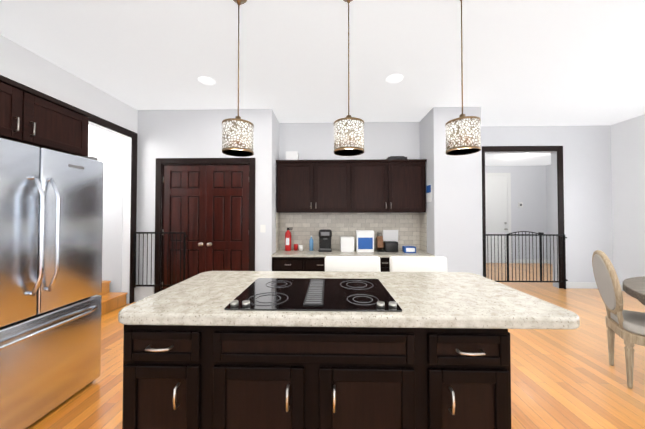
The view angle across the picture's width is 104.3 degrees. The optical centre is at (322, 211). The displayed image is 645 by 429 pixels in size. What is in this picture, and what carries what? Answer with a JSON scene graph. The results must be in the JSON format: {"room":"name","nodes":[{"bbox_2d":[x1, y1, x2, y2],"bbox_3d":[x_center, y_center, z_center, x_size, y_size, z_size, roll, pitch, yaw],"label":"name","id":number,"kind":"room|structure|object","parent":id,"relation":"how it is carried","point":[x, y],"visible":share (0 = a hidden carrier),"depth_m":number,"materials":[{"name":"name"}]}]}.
{"room":"kitchen","nodes":[
{"label":"kitchen","id":0,"kind":"room"},
{"bbox_2d":[0,34,137,303],"bbox_3d":[-3.066,-0.159,0.404,0.120,3.000,7.320,0,-1,1],"label":"wall","id":1,"kind":"structure","parent":0,"point":[24,66],"depth_m":3.06,"materials":[{"name":"paint"}]},
{"bbox_2d":[0,75,91,155],"bbox_3d":[-2.475,-0.649,1.641,0.997,0.370,0.974,0,-1,1],"label":"upper cabinet","id":2,"kind":"object","parent":1,"relation":"attached to","point":[30,116],"visible":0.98,"depth_m":1.75,"materials":[{"name":"brown wood"}]},
{"bbox_2d":[89,114,137,303],"bbox_3d":[-2.929,0.078,3.228,0.020,2.620,1.380,0,-1,1],"label":"door frame","id":3,"kind":"structure","parent":1,"relation":"attached to","point":[95,119],"depth_m":3.83,"materials":[{"name":"black wood"}]},
{"bbox_2d":[132,232,187,287],"bbox_3d":[-2.489,0.743,3.832,0.850,0.850,0.028,0,-1,1],"label":"gate","id":4,"kind":"object","parent":1,"relation":"attached to","point":[184,260],"visible":0.83,"depth_m":3.83,"materials":[{"name":"black metal"}]},
{"bbox_2d":[88,125,123,291],"bbox_3d":[-3.824,-0.101,3.890,1.559,3.000,0.105,0,-1,1],"label":"wall","id":5,"kind":"structure","parent":0,"point":[106,148],"depth_m":3.81,"materials":[{"name":"paint"}]},
{"bbox_2d":[136,109,273,284],"bbox_3d":[-1.846,-0.095,4.265,2.135,3.000,0.700,0,-1,1],"label":"wall","id":6,"kind":"structure","parent":0,"point":[194,133],"depth_m":3.93,"materials":[{"name":"paint"}]},
{"bbox_2d":[154,158,255,293],"bbox_3d":[-1.826,0.285,3.958,1.570,2.230,0.140,0,-1,1],"label":"door frame","id":7,"kind":"structure","parent":6,"relation":"attached to","point":[159,182],"depth_m":3.90,"materials":[{"name":"black wood"}]},
{"bbox_2d":[162,165,248,289],"bbox_3d":[-1.827,0.330,3.912,1.374,2.114,0.112,0,-1,1],"label":"double door","id":8,"kind":"structure","parent":6,"relation":"in","point":[206,208],"depth_m":3.93,"materials":[{"name":"brown wood"}]},
{"bbox_2d":[260,225,265,232],"bbox_3d":[-0.922,0.269,3.882,0.080,0.120,0.010,0,-1,1],"label":"switch plate","id":9,"kind":"object","parent":6,"relation":"attached to","point":[262,228],"visible":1,"depth_m":3.88,"materials":[{"name":"white plastic"}]},
{"bbox_2d":[0,0,644,125],"bbox_3d":[0.903,-1.683,2.015,11.100,0.100,10.920,0,-1,1],"label":"ceiling","id":10,"kind":"structure","parent":0,"point":[551,62],"depth_m":2.60,"materials":[{"name":"paint"}]},
{"bbox_2d":[198,77,215,85],"bbox_3d":[-1.432,-1.611,3.110,0.200,0.006,0.200,0,-1,1],"label":"recessed light","id":11,"kind":"object","parent":10,"relation":"in","point":[208,81],"visible":1,"depth_m":3.11,"materials":[{"name":"white"}]},
{"bbox_2d":[222,0,253,156],"bbox_3d":[-0.630,-1.033,1.881,0.226,1.201,0.226,0,-1,1],"label":"pendant light","id":12,"kind":"object","parent":10,"relation":"hanging from","point":[237,136],"visible":1,"depth_m":1.79,"materials":[{"name":"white glass"}]},
{"bbox_2d":[333,0,363,155],"bbox_3d":[0.194,-1.033,1.861,0.226,1.201,0.226,0,-1,1],"label":"pendant light","id":13,"kind":"object","parent":10,"relation":"hanging from","point":[348,135],"visible":1,"depth_m":1.76,"materials":[{"name":"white glass"}]},
{"bbox_2d":[386,74,402,82],"bbox_3d":[0.878,-1.612,3.055,0.200,0.006,0.200,0,-1,1],"label":"recessed light","id":14,"kind":"object","parent":10,"relation":"in","point":[395,78],"visible":1,"depth_m":3.04,"materials":[{"name":"white"}]},
{"bbox_2d":[445,0,480,155],"bbox_3d":[1.024,-1.034,1.841,0.226,1.201,0.226,0,-1,1],"label":"pendant light","id":15,"kind":"object","parent":10,"relation":"hanging from","point":[463,134],"visible":1,"depth_m":1.76,"materials":[{"name":"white glass"}]},
{"bbox_2d":[26,263,644,428],"bbox_3d":[0.903,1.417,1.964,11.100,0.100,10.920,0,-1,1],"label":"floor","id":16,"kind":"structure","parent":0,"point":[567,379],"depth_m":2.09,"materials":[{"name":"brown wood"}]},
{"bbox_2d":[0,138,102,428],"bbox_3d":[-2.203,0.461,1.609,0.948,1.800,0.904,0,-1,1],"label":"fridge","id":17,"kind":"object","parent":16,"relation":"on","point":[51,215],"visible":1,"depth_m":1.64,"materials":[{"name":"silver metal"}]},
{"bbox_2d":[97,281,127,314],"bbox_3d":[-3.607,0.950,3.229,1.322,0.876,1.140,0,-1,1],"label":"stairs","id":18,"kind":"structure","parent":16,"relation":"on","point":[110,301],"depth_m":3.63,"materials":[{"name":"brown wood"}]},
{"bbox_2d":[134,287,153,301],"bbox_3d":[-2.760,1.276,3.888,0.285,0.245,0.048,0,-1,1],"label":"baseboard","id":19,"kind":"structure","parent":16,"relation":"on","point":[140,293],"depth_m":3.87,"materials":[{"name":"white paint"}]},
{"bbox_2d":[121,323,525,428],"bbox_3d":[-0.027,0.923,1.409,1.668,0.870,0.791,0,-1,1],"label":"kitchen island","id":20,"kind":"object","parent":16,"relation":"on","point":[301,350],"depth_m":1.06,"materials":[{"name":"brown wood"}]},
{"bbox_2d":[118,271,579,328],"bbox_3d":[0.100,0.462,1.450,1.990,0.049,0.835,0,-1,1],"label":"island countertop","id":21,"kind":"structure","parent":20,"relation":"on","point":[432,299],"depth_m":1.13,"materials":[{"name":"beige stone"}]},
{"bbox_2d":[222,275,405,310],"bbox_3d":[-0.037,0.423,1.356,0.780,0.028,0.540,0,-1,1],"label":"cooktop","id":22,"kind":"object","parent":21,"relation":"in","point":[263,292],"depth_m":1.29,"materials":[{"name":"black glass"}]},
{"bbox_2d":[325,256,380,271],"bbox_3d":[0.265,0.886,2.049,0.500,0.964,0.522,0,-1,1],"label":"chair","id":23,"kind":"object","parent":16,"relation":"on","point":[354,263],"visible":0.15,"depth_m":2.23,"materials":[{"name":"white leather"}]},
{"bbox_2d":[271,249,434,271],"bbox_3d":[0.467,1.038,4.128,2.491,0.730,0.624,0,-1,1],"label":"counter","id":24,"kind":"object","parent":16,"relation":"on","point":[298,260],"visible":0.19,"depth_m":3.87,"materials":[{"name":"brown wood"}]},
{"bbox_2d":[285,228,292,250],"bbox_3d":[-0.579,0.477,4.315,0.134,0.395,0.110,0,-1,1],"label":"fire extinguisher","id":25,"kind":"object","parent":24,"relation":"on","point":[288,240],"visible":1,"depth_m":4.27,"materials":[{"name":"red paint"}]},
{"bbox_2d":[309,236,312,250],"bbox_3d":[-0.192,0.547,4.315,0.070,0.255,0.068,0,-1,1],"label":"bottle","id":26,"kind":"object","parent":24,"relation":"on","point":[311,244],"visible":1,"depth_m":4.29,"materials":[{"name":"blue plastic"}]},
{"bbox_2d":[319,229,331,251],"bbox_3d":[0.047,0.494,4.261,0.220,0.360,0.260,0,-1,1],"label":"coffee maker","id":27,"kind":"object","parent":24,"relation":"on","point":[325,235],"visible":1,"depth_m":4.18,"materials":[{"name":"black plastic"}]},
{"bbox_2d":[340,236,353,251],"bbox_3d":[0.417,0.553,4.241,0.220,0.240,0.220,0,-1,1],"label":"box","id":28,"kind":"object","parent":24,"relation":"on","point":[346,243],"visible":0.98,"depth_m":4.13,"materials":[{"name":"white cardboard"}]},
{"bbox_2d":[356,230,373,251],"bbox_3d":[0.705,0.497,4.179,0.280,0.350,0.132,0,-1,1],"label":"carton","id":29,"kind":"object","parent":24,"relation":"on","point":[364,240],"visible":1,"depth_m":4.11,"materials":[{"name":"white cardboard"}]},
{"bbox_2d":[376,232,383,251],"bbox_3d":[0.967,0.517,4.247,0.100,0.312,0.218,0,-1,1],"label":"knife block","id":30,"kind":"object","parent":24,"relation":"on","point":[379,244],"visible":1,"depth_m":4.20,"materials":[{"name":"brown wood"}]},
{"bbox_2d":[382,230,397,249],"bbox_3d":[1.180,0.499,4.358,0.260,0.356,0.070,0,-1,1],"label":"papers","id":31,"kind":"object","parent":24,"relation":"on","point":[390,235],"visible":0.71,"depth_m":4.34,"materials":[{"name":"white paper"}]},
{"bbox_2d":[383,241,397,251],"bbox_3d":[1.135,0.587,4.183,0.220,0.172,0.180,0,-1,1],"label":"toaster","id":32,"kind":"object","parent":24,"relation":"on","point":[390,246],"visible":0.98,"depth_m":4.09,"materials":[{"name":"black plastic"}]},
{"bbox_2d":[402,246,415,252],"bbox_3d":[1.413,0.621,4.090,0.180,0.100,0.131,0,-1,1],"label":"box","id":33,"kind":"object","parent":24,"relation":"on","point":[409,249],"visible":0.98,"depth_m":4.03,"materials":[{"name":"blue cardboard"}]},
{"bbox_2d":[389,256,446,271],"bbox_3d":[0.855,0.886,2.035,0.500,0.964,0.522,0,-1,1],"label":"chair","id":34,"kind":"object","parent":16,"relation":"on","point":[415,264],"visible":0.23,"depth_m":2.22,"materials":[{"name":"white leather"}]},
{"bbox_2d":[482,231,567,288],"bbox_3d":[3.675,0.886,4.568,1.510,1.048,0.040,0,-1,1],"label":"gate","id":35,"kind":"object","parent":16,"relation":"on","point":[540,234],"visible":0.83,"depth_m":4.56,"materials":[{"name":"black metal"}]},
{"bbox_2d":[592,250,644,388],"bbox_3d":[2.611,0.850,2.010,0.571,1.035,0.480,-1,-1,33],"label":"dining chair","id":36,"kind":"object","parent":16,"relation":"on","point":[627,327],"visible":1,"depth_m":2.02,"materials":[{"name":"brown wood"}]},
{"bbox_2d":[623,276,644,304],"bbox_3d":[3.151,0.976,1.458,1.800,0.764,1.800,0,-1,1],"label":"dining table","id":37,"kind":"object","parent":16,"relation":"on","point":[634,287],"visible":1,"depth_m":2.01,"materials":[{"name":"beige stone"}]},
{"bbox_2d":[273,113,419,252],"bbox_3d":[0.470,-0.095,4.280,2.735,3.000,0.600,0,-1,1],"label":"wall","id":38,"kind":"structure","parent":0,"point":[315,141],"depth_m":4.47,"materials":[{"name":"paint"}]},
{"bbox_2d":[276,160,355,212],"bbox_3d":[-0.109,-0.415,4.313,1.298,0.870,0.327,0,-1,1],"label":"upper cabinet","id":39,"kind":"object","parent":38,"relation":"attached to","point":[303,186],"depth_m":4.15,"materials":[{"name":"brown wood"}]},
{"bbox_2d":[286,151,298,159],"bbox_3d":[-0.517,-0.930,4.327,0.200,0.159,0.200,0,-1,1],"label":"box","id":40,"kind":"object","parent":39,"relation":"on","point":[292,155],"visible":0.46,"depth_m":4.23,"materials":[{"name":"white paper"}]},
{"bbox_2d":[276,213,426,251],"bbox_3d":[0.470,0.350,4.302,2.491,0.649,0.298,0,-1,1],"label":"backsplash","id":41,"kind":"structure","parent":38,"relation":"attached to","point":[411,228],"depth_m":4.44,"materials":[{"name":"tile"}]},
{"bbox_2d":[356,159,426,212],"bbox_3d":[1.049,-0.415,4.285,1.298,0.870,0.327,0,-1,1],"label":"upper cabinet","id":42,"kind":"object","parent":38,"relation":"attached to","point":[359,186],"depth_m":4.12,"materials":[{"name":"brown wood"}]},
{"bbox_2d":[387,156,406,158],"bbox_3d":[1.258,-0.888,4.295,0.320,0.074,0.220,0,-1,1],"label":"tray","id":43,"kind":"object","parent":42,"relation":"on","point":[397,157],"visible":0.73,"depth_m":4.19,"materials":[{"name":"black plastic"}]},
{"bbox_2d":[419,107,482,275],"bbox_3d":[2.079,-0.095,4.312,0.720,3.000,0.980,0,-1,1],"label":"wall","id":44,"kind":"structure","parent":0,"point":[454,220],"depth_m":3.83,"materials":[{"name":"paint"}]},
{"bbox_2d":[426,184,431,201],"bbox_3d":[1.708,-0.289,4.034,0.006,0.280,0.200,0,-1,1],"label":"picture","id":45,"kind":"object","parent":44,"relation":"attached to","point":[428,194],"visible":1,"depth_m":4.04,"materials":[{"name":"blue paper"}]},
{"bbox_2d":[485,165,546,262],"bbox_3d":[4.241,-0.048,7.131,4.310,3.000,0.120,0,-1,1],"label":"wall","id":46,"kind":"structure","parent":0,"point":[531,188],"depth_m":7.04,"materials":[{"name":"paint"}]},
{"bbox_2d":[485,173,511,262],"bbox_3d":[4.659,0.185,7.015,1.250,2.530,0.083,0,-1,1],"label":"hall door","id":47,"kind":"structure","parent":46,"relation":"in","point":[498,200],"depth_m":7.04,"materials":[{"name":"white paint"}]},
{"bbox_2d":[516,259,546,262],"bbox_3d":[5.809,1.395,7.001,0.870,0.110,0.018,0,-1,1],"label":"baseboard","id":48,"kind":"structure","parent":46,"relation":"attached to","point":[517,260],"depth_m":7.00,"materials":[{"name":"white paint"}]},
{"bbox_2d":[485,153,550,165],"bbox_3d":[4.212,-1.438,5.935,4.070,0.259,2.319,0,-1,1],"label":"ceiling","id":49,"kind":"structure","parent":0,"point":[501,159],"depth_m":6.31,"materials":[{"name":"paint"}]},
{"bbox_2d":[481,125,612,287],"bbox_3d":[3.943,-0.088,4.698,2.990,3.000,0.120,0,-1,1],"label":"wall","id":50,"kind":"structure","parent":0,"point":[588,229],"depth_m":4.63,"materials":[{"name":"paint"}]},
{"bbox_2d":[482,146,563,287],"bbox_3d":[3.677,0.101,4.631,1.520,2.620,0.020,0,-1,1],"label":"door frame","id":51,"kind":"structure","parent":50,"relation":"attached to","point":[560,179],"depth_m":4.63,"materials":[{"name":"black wood"}]},
{"bbox_2d":[566,282,597,288],"bbox_3d":[4.861,1.355,4.583,0.850,0.110,0.018,0,-1,1],"label":"baseboard","id":52,"kind":"structure","parent":50,"relation":"attached to","point":[589,285],"depth_m":4.58,"materials":[{"name":"white paint"}]},
{"bbox_2d":[546,164,552,259],"bbox_3d":[6.306,-0.069,5.857,0.120,3.000,2.310,0,-1,1],"label":"wall","id":53,"kind":"structure","parent":0,"point":[548,167],"depth_m":6.93,"materials":[{"name":"paint"}]},
{"bbox_2d":[611,114,644,284],"bbox_3d":[5.281,-0.156,0.575,0.120,3.000,8.060,0,-1,1],"label":"wall","id":54,"kind":"structure","parent":0,"point":[628,174],"depth_m":4.35,"materials":[{"name":"paint"}]}
]}

